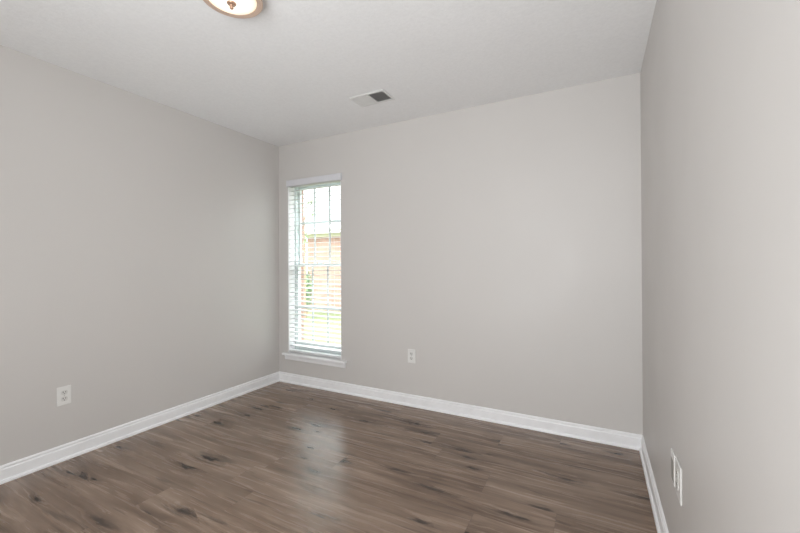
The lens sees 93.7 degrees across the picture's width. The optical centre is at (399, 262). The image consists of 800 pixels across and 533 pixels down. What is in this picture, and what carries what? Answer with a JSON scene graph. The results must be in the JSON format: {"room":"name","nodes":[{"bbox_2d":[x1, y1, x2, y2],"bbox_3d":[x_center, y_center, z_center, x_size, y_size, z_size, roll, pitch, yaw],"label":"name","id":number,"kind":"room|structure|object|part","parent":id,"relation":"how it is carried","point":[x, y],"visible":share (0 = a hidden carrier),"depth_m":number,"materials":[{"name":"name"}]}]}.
{"room":"empty bedroom","nodes":[
{"label":"empty bedroom","id":0,"kind":"room"},
{"bbox_2d":[0,45,278,465],"bbox_3d":[-2.124,0.004,2.409,0.120,2.440,3.763,0,0,28],"label":"wall","id":1,"kind":"structure","parent":0,"point":[139,235],"depth_m":2.59,"materials":[{"name":"beige paint"}]},
{"bbox_2d":[57,385,70,406],"bbox_3d":[-2.088,0.826,2.331,0.008,0.116,0.072,0,0,28],"label":"wall outlet","id":2,"kind":"object","parent":1,"relation":"attached to","point":[63,393],"visible":1,"depth_m":2.33,"materials":[{"name":"white plastic"}]},
{"bbox_2d":[0,371,278,484],"bbox_3d":[-2.062,1.176,2.358,0.024,0.096,3.493,0,0,28],"label":"baseboard","id":3,"kind":"structure","parent":1,"relation":"attached to","point":[19,468],"depth_m":2.58,"materials":[{"name":"white paint"}]},
{"bbox_2d":[0,381,656,532],"bbox_3d":[-1.032,1.273,0.910,3.435,0.120,5.393,0,0,28],"label":"floor","id":4,"kind":"structure","parent":0,"point":[278,457],"depth_m":2.10,"materials":[{"name":"wood"}]},
{"bbox_2d":[0,0,656,146],"bbox_3d":[-0.663,-1.276,1.642,3.435,0.100,3.763,0,0,28],"label":"ceiling","id":5,"kind":"structure","parent":0,"point":[288,73],"depth_m":2.17,"materials":[{"name":"paint"}]},
{"bbox_2d":[203,0,262,18],"bbox_3d":[-0.755,-1.180,1.681,0.265,0.090,0.265,0,0,28],"label":"ceiling lamp","id":6,"kind":"object","parent":5,"relation":"attached to","point":[242,9],"visible":1,"depth_m":1.72,"materials":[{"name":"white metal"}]},
{"bbox_3d":[-0.755,-1.178,1.681,0.212,0.023,0.212,0,0,28],"label":"lamp shade","id":7,"kind":"part","parent":6,"relation":"part of","materials":[{"name":"beige glass"}]},
{"bbox_2d":[349,89,394,106],"bbox_3d":[-0.207,-1.219,2.785,0.296,0.010,0.180,0,0,28],"label":"ceiling vent","id":8,"kind":"object","parent":5,"relation":"in","point":[379,96],"visible":1,"depth_m":2.77,"materials":[{"name":"metal"}]},
{"bbox_2d":[279,73,642,434],"bbox_3d":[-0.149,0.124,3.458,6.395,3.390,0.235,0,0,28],"label":"wall","id":9,"kind":"structure","parent":0,"point":[499,243],"depth_m":2.85,"materials":[{"name":"beige paint"}]},
{"bbox_2d":[282,180,346,367],"bbox_3d":[-0.819,0.088,3.745,0.790,1.800,0.202,0,0,28],"label":"window","id":10,"kind":"structure","parent":9,"relation":"in","point":[289,355],"depth_m":3.86,"materials":[{"name":"white plastic"}]},
{"bbox_2d":[286,173,341,358],"bbox_3d":[-0.837,0.037,3.705,0.688,1.756,0.090,0,0,28],"label":"window blind","id":11,"kind":"object","parent":10,"relation":"attached to","point":[331,178],"visible":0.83,"depth_m":3.70,"materials":[{"name":"white plastic"}]},
{"bbox_3d":[-0.985,0.067,3.832,0.002,1.675,0.004,0,0,28],"label":"ladder cord","id":12,"kind":"part","parent":11,"relation":"part of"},
{"bbox_3d":[-0.843,-0.793,3.727,0.658,0.026,0.052,0,0,28],"label":"head rail","id":13,"kind":"part","parent":11,"relation":"part of","materials":[{"name":"white plastic"}]},
{"bbox_3d":[-0.835,0.903,3.721,0.654,0.024,0.052,0,0,28],"label":"rail","id":14,"kind":"part","parent":11,"relation":"part of","materials":[{"name":"white plastic"}]},
{"bbox_3d":[-0.665,0.064,3.602,0.002,1.675,0.004,0,0,28],"label":"ladder cord","id":15,"kind":"part","parent":11,"relation":"part of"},
{"bbox_3d":[-0.640,0.064,3.650,0.002,1.675,0.004,0,0,28],"label":"ladder cord","id":16,"kind":"part","parent":11,"relation":"part of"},
{"bbox_3d":[-0.832,0.929,3.711,0.790,0.022,0.132,0,0,28],"label":"sill","id":17,"kind":"part","parent":10,"relation":"part of","materials":[{"name":"white paint"}]},
{"bbox_3d":[-0.795,0.053,3.807,0.670,1.730,0.070,0,0,28],"label":"frame","id":18,"kind":"part","parent":10,"relation":"part of","materials":[{"name":"white plastic"}]},
{"bbox_3d":[-0.801,0.452,3.791,0.618,0.888,0.032,0,0,28],"label":"sash","id":19,"kind":"part","parent":10,"relation":"part of","materials":[{"name":"white plastic"}]},
{"bbox_3d":[-0.789,-0.378,3.824,0.618,0.828,0.032,0,0,28],"label":"sash","id":20,"kind":"part","parent":10,"relation":"part of","materials":[{"name":"white plastic"}]},
{"bbox_2d":[408,349,414,362],"bbox_3d":[0.098,0.794,3.190,0.072,0.116,0.008,0,0,28],"label":"wall outlet","id":21,"kind":"object","parent":9,"relation":"attached to","point":[411,352],"visible":1,"depth_m":3.19,"materials":[{"name":"white plastic"}]},
{"bbox_2d":[279,371,641,450],"bbox_3d":[0.149,1.169,3.153,3.195,0.096,0.024,0,0,28],"label":"baseboard","id":22,"kind":"structure","parent":9,"relation":"attached to","point":[628,440],"depth_m":2.90,"materials":[{"name":"white paint"}]},
{"bbox_2d":[640,0,799,532],"bbox_3d":[0.809,-0.016,0.864,0.120,2.440,3.763,0,0,28],"label":"wall","id":23,"kind":"structure","parent":0,"point":[720,79],"depth_m":0.86,"materials":[{"name":"beige paint"}]},
{"bbox_2d":[639,435,668,532],"bbox_3d":[0.744,1.157,0.880,0.024,0.096,3.493,0,0,28],"label":"baseboard","id":24,"kind":"structure","parent":23,"relation":"attached to","point":[660,522],"depth_m":1.89,"materials":[{"name":"white paint"}]},
{"bbox_3d":[0.735,1.195,0.877,0.011,0.019,3.480,0,0,28],"label":"shoe molding","id":25,"kind":"part","parent":24,"relation":"part of","materials":[{"name":"white paint"}]},
{"bbox_2d":[671,448,674,486],"bbox_3d":[1.039,0.777,1.427,0.006,0.116,0.072,0,0,28],"label":"cable plate","id":26,"kind":"object","parent":23,"relation":"attached to","point":[672,452],"visible":0.9,"depth_m":1.42,"materials":[{"name":"white plastic"}]},
{"bbox_2d":[675,456,681,505],"bbox_3d":[0.990,0.773,1.334,0.008,0.130,0.098,0,0,28],"label":"wall outlet","id":27,"kind":"object","parent":23,"relation":"attached to","point":[678,470],"visible":1,"depth_m":1.32,"materials":[{"name":"white plastic"}]},
{"label":"outside","id":28,"kind":"structure","parent":0,"visible":0},
{"bbox_2d":[304,276,340,344],"bbox_3d":[8.081,1.862,31.405,65.000,0.200,56.892,0,0,28],"label":"lawn","id":29,"kind":"structure","parent":28,"point":[309,313],"depth_m":10.00,"materials":[{"name":"green plant"}]},
{"bbox_2d":[304,199,313,318],"bbox_3d":[-2.915,-0.116,11.575,0.757,3.702,0.273,0,0,28],"label":"young tree","id":30,"kind":"object","parent":29,"relation":"on","point":[305,240],"visible":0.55,"depth_m":11.55,"materials":[{"name":"grey plant"}]},
{"bbox_2d":[306,269,311,316],"bbox_3d":[-2.980,0.968,11.992,0.417,1.541,0.442,0,0,-37],"label":"bush","id":31,"kind":"object","parent":29,"relation":"on","point":[308,281],"visible":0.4,"depth_m":11.96,"materials":[{"name":"green plant"}]},
{"bbox_2d":[305,223,340,310],"bbox_3d":[3.962,-0.250,13.594,14.560,3.920,6.560,0,0,28],"label":"brick house","id":32,"kind":"structure","parent":29,"relation":"on","point":[335,227],"depth_m":13.73,"materials":[{"name":"brick"}]}
]}

